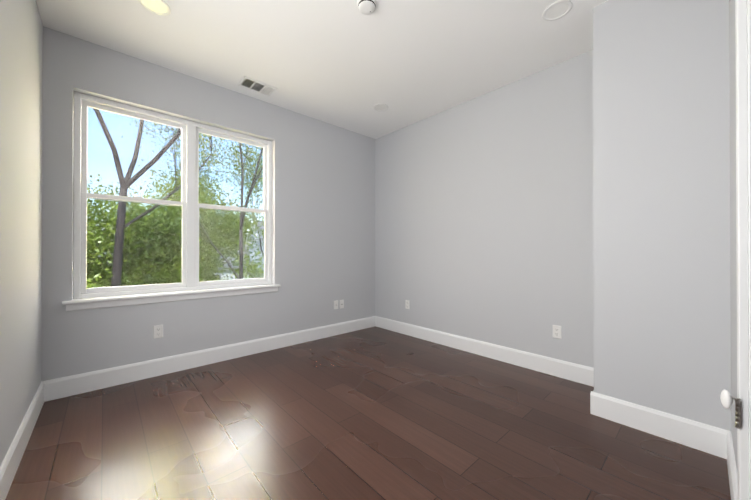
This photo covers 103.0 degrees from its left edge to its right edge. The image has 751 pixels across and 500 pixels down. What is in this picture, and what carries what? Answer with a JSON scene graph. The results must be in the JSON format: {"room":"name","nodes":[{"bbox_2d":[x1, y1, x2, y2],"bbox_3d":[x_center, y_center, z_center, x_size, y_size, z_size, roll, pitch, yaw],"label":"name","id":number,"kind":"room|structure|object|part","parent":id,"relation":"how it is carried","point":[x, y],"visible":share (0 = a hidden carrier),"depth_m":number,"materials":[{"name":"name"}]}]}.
{"room":"empty bedroom","nodes":[
{"label":"empty bedroom","id":0,"kind":"room"},
{"bbox_2d":[0,0,42,465],"bbox_3d":[-0.845,-0.273,0.311,0.160,2.740,5.210,0,0,-42],"label":"wall","id":1,"kind":"structure","parent":0,"point":[21,80],"depth_m":1.60,"materials":[{"name":"grey paint"}]},
{"bbox_2d":[0,380,47,499],"bbox_3d":[-1.302,1.025,0.941,0.016,0.148,3.335,0,0,-42],"label":"baseboard","id":2,"kind":"structure","parent":1,"relation":"attached to","point":[9,466],"depth_m":1.57,"materials":[{"name":"white wood"}]},
{"bbox_2d":[41,26,374,380],"bbox_3d":[-1.269,-0.262,3.337,3.600,2.740,0.160,0,0,-42],"label":"wall","id":3,"kind":"structure","parent":0,"point":[323,216],"depth_m":2.96,"materials":[{"name":"grey paint"}]},
{"bbox_2d":[153,325,162,338],"bbox_3d":[-1.916,0.721,2.633,0.070,0.114,0.007,0,0,-42],"label":"electrical outlet plate","id":4,"kind":"object","parent":3,"relation":"attached to","point":[158,331],"depth_m":2.63,"materials":[{"name":"white plastic"}]},
{"bbox_2d":[62,284,280,310],"bbox_3d":[-1.733,0.425,2.825,1.698,0.078,0.126,0,0,-42],"label":"sill","id":5,"kind":"structure","parent":3,"relation":"attached to","point":[101,302],"depth_m":2.64,"materials":[{"name":"white wood"}]},
{"bbox_2d":[73,92,271,298],"bbox_3d":[-1.800,-0.428,2.902,1.598,1.630,0.081,0,0,-42],"label":"window","id":6,"kind":"structure","parent":3,"relation":"in","point":[191,126],"depth_m":2.81,"materials":[{"name":"white plastic"}]},
{"bbox_3d":[-1.802,-0.424,2.904,1.514,1.554,0.062,0,0,-42],"label":"window sash","id":7,"kind":"part","parent":6,"relation":"part of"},
{"bbox_2d":[48,316,375,400],"bbox_3d":[-1.199,1.034,3.277,3.250,0.148,0.016,0,0,-42],"label":"baseboard","id":8,"kind":"structure","parent":3,"relation":"attached to","point":[67,386],"depth_m":2.76,"materials":[{"name":"white wood"}]},
{"bbox_2d":[334,300,337,308],"bbox_3d":[-0.514,0.719,3.902,0.070,0.114,0.014,0,0,-42],"label":"electrical outlet plate","id":9,"kind":"object","parent":3,"relation":"attached to","point":[335,302],"depth_m":3.91,"materials":[{"name":"white plastic"}]},
{"bbox_2d":[340,300,343,308],"bbox_3d":[-0.446,0.719,3.968,0.070,0.114,0.007,0,0,-42],"label":"electrical outlet plate","id":10,"kind":"object","parent":3,"relation":"attached to","point":[341,301],"depth_m":3.96,"materials":[{"name":"white plastic"}]},
{"bbox_2d":[36,0,607,138],"bbox_3d":[0.428,-1.714,1.473,3.880,0.150,5.490,0,0,-42],"label":"ceiling","id":11,"kind":"structure","parent":0,"point":[347,64],"depth_m":2.38,"materials":[{"name":"white paint"}]},
{"bbox_2d":[139,0,170,15],"bbox_3d":[-1.473,-1.633,1.994,0.176,0.008,0.176,0,0,-42],"label":"recessed light","id":12,"kind":"object","parent":11,"relation":"in","point":[160,7],"visible":1,"depth_m":2.00,"materials":[{"name":"white"}]},
{"bbox_2d":[237,76,277,96],"bbox_3d":[-1.177,-1.628,2.980,0.325,0.011,0.200,0,0,-42],"label":"ceiling vent","id":13,"kind":"object","parent":11,"relation":"in","point":[256,86],"visible":1,"depth_m":2.97,"materials":[{"name":"white metal"}]},
{"bbox_2d":[357,0,376,14],"bbox_3d":[-0.057,-1.617,1.981,0.132,0.040,0.132,0,0,-42],"label":"smoke detector","id":14,"kind":"object","parent":11,"relation":"attached to","point":[366,7],"visible":1,"depth_m":1.97,"materials":[{"name":"white plastic"}]},
{"bbox_2d":[373,104,387,110],"bbox_3d":[0.060,-1.627,3.413,0.176,0.008,0.176,0,0,-42],"label":"recessed light","id":15,"kind":"object","parent":11,"relation":"in","point":[380,107],"visible":1,"depth_m":3.41,"materials":[{"name":"white plastic"}]},
{"bbox_2d":[542,0,571,20],"bbox_3d":[1.240,-1.632,2.039,0.176,0.008,0.176,0,0,-42],"label":"recessed light","id":16,"kind":"object","parent":11,"relation":"in","point":[559,9],"visible":1,"depth_m":2.03,"materials":[{"name":"white plastic"}]},
{"bbox_2d":[5,326,730,499],"bbox_3d":[0.428,1.161,1.462,3.880,0.120,5.490,0,0,-42],"label":"floor","id":17,"kind":"structure","parent":0,"point":[374,413],"depth_m":1.75,"materials":[{"name":"brown wood"}]},
{"bbox_2d":[375,50,593,367],"bbox_3d":[0.996,-0.261,3.401,0.160,2.740,2.790,0,0,-42],"label":"wall","id":18,"kind":"structure","parent":0,"point":[484,218],"depth_m":3.01,"materials":[{"name":"grey paint"}]},
{"bbox_2d":[405,300,408,308],"bbox_3d":[0.417,0.716,3.911,0.007,0.114,0.070,0,0,-42],"label":"electrical outlet plate","id":19,"kind":"object","parent":18,"relation":"attached to","point":[406,301],"depth_m":3.91,"materials":[{"name":"white plastic"}]},
{"bbox_2d":[376,316,593,384],"bbox_3d":[0.926,1.034,3.343,0.016,0.148,2.705,0,0,-42],"label":"baseboard","id":20,"kind":"structure","parent":18,"relation":"attached to","point":[574,372],"depth_m":2.98,"materials":[{"name":"white wood"}]},
{"bbox_2d":[553,325,561,338],"bbox_3d":[1.591,0.718,2.618,0.007,0.114,0.070,0,0,-42],"label":"electrical outlet plate","id":21,"kind":"object","parent":18,"relation":"attached to","point":[557,330],"depth_m":2.61,"materials":[{"name":"white plastic"}]},
{"bbox_2d":[593,0,730,430],"bbox_3d":[2.438,-0.269,1.442,0.660,2.740,2.150,0,0,-42],"label":"wall","id":22,"kind":"structure","parent":0,"point":[661,207],"depth_m":1.76,"materials":[{"name":"grey paint"}]},
{"bbox_2d":[590,390,719,456],"bbox_3d":[1.649,1.028,1.802,0.016,0.148,0.581,0,0,-42],"label":"baseboard","id":23,"kind":"structure","parent":22,"relation":"attached to","point":[710,439],"depth_m":1.76,"materials":[{"name":"white wood"}]},
{"bbox_2d":[729,0,737,473],"bbox_3d":[0.880,-0.272,0.598,2.780,2.740,0.115,0,0,-42],"label":"wall","id":24,"kind":"structure","parent":0,"point":[733,258],"depth_m":1.25,"materials":[{"name":"grey paint"}]},
{"bbox_2d":[720,428,737,499],"bbox_3d":[1.540,1.026,1.280,0.880,0.148,0.016,0,0,-42],"label":"baseboard","id":25,"kind":"structure","parent":24,"relation":"attached to","point":[726,443],"depth_m":1.42,"materials":[{"name":"white wood"}]},
{"bbox_2d":[735,0,750,499],"bbox_3d":[0.563,0.024,0.322,1.860,2.145,0.135,0,0,-42],"label":"door frame","id":26,"kind":"structure","parent":24,"relation":"attached to","point":[743,118],"depth_m":0.93,"materials":[{"name":"white wood"}]},
{"bbox_2d":[720,389,740,428],"bbox_3d":[1.125,0.502,0.945,0.040,0.114,0.043,0,0,-42],"label":"door hinge","id":27,"kind":"object","parent":26,"relation":"attached to","point":[726,398],"visible":1,"depth_m":0.94,"materials":[{"name":"grey metal"}]},
{"label":"outside","id":28,"kind":"structure","parent":0,"visible":0},
{"bbox_3d":[-31.509,4.630,34.718,120.000,0.300,86.110,0,0,-42],"label":"ground","id":29,"kind":"structure","parent":28,"visible":0},
{"bbox_2d":[80,108,263,298],"bbox_3d":[-8.213,-4.013,9.770,17.211,16.804,16.345,0,0,-42],"label":"tree","id":30,"kind":"object","parent":29,"relation":"on","point":[133,242],"depth_m":9.54,"materials":[{"name":"green plant"}]},
{"bbox_2d":[92,243,253,282],"bbox_3d":[-16.991,1.877,20.971,14.137,5.100,9.405,0,0,-42],"label":"house","id":31,"kind":"structure","parent":29,"relation":"on","point":[220,274],"depth_m":21.77,"materials":[{"name":"white"}]},
{"bbox_2d":[246,221,265,285],"bbox_3d":[-8.273,0.773,32.944,9.700,7.400,8.700,0,0,-34],"label":"house","id":32,"kind":"structure","parent":29,"relation":"on","point":[256,240],"depth_m":30.18,"materials":[{"name":"white"}]}
]}

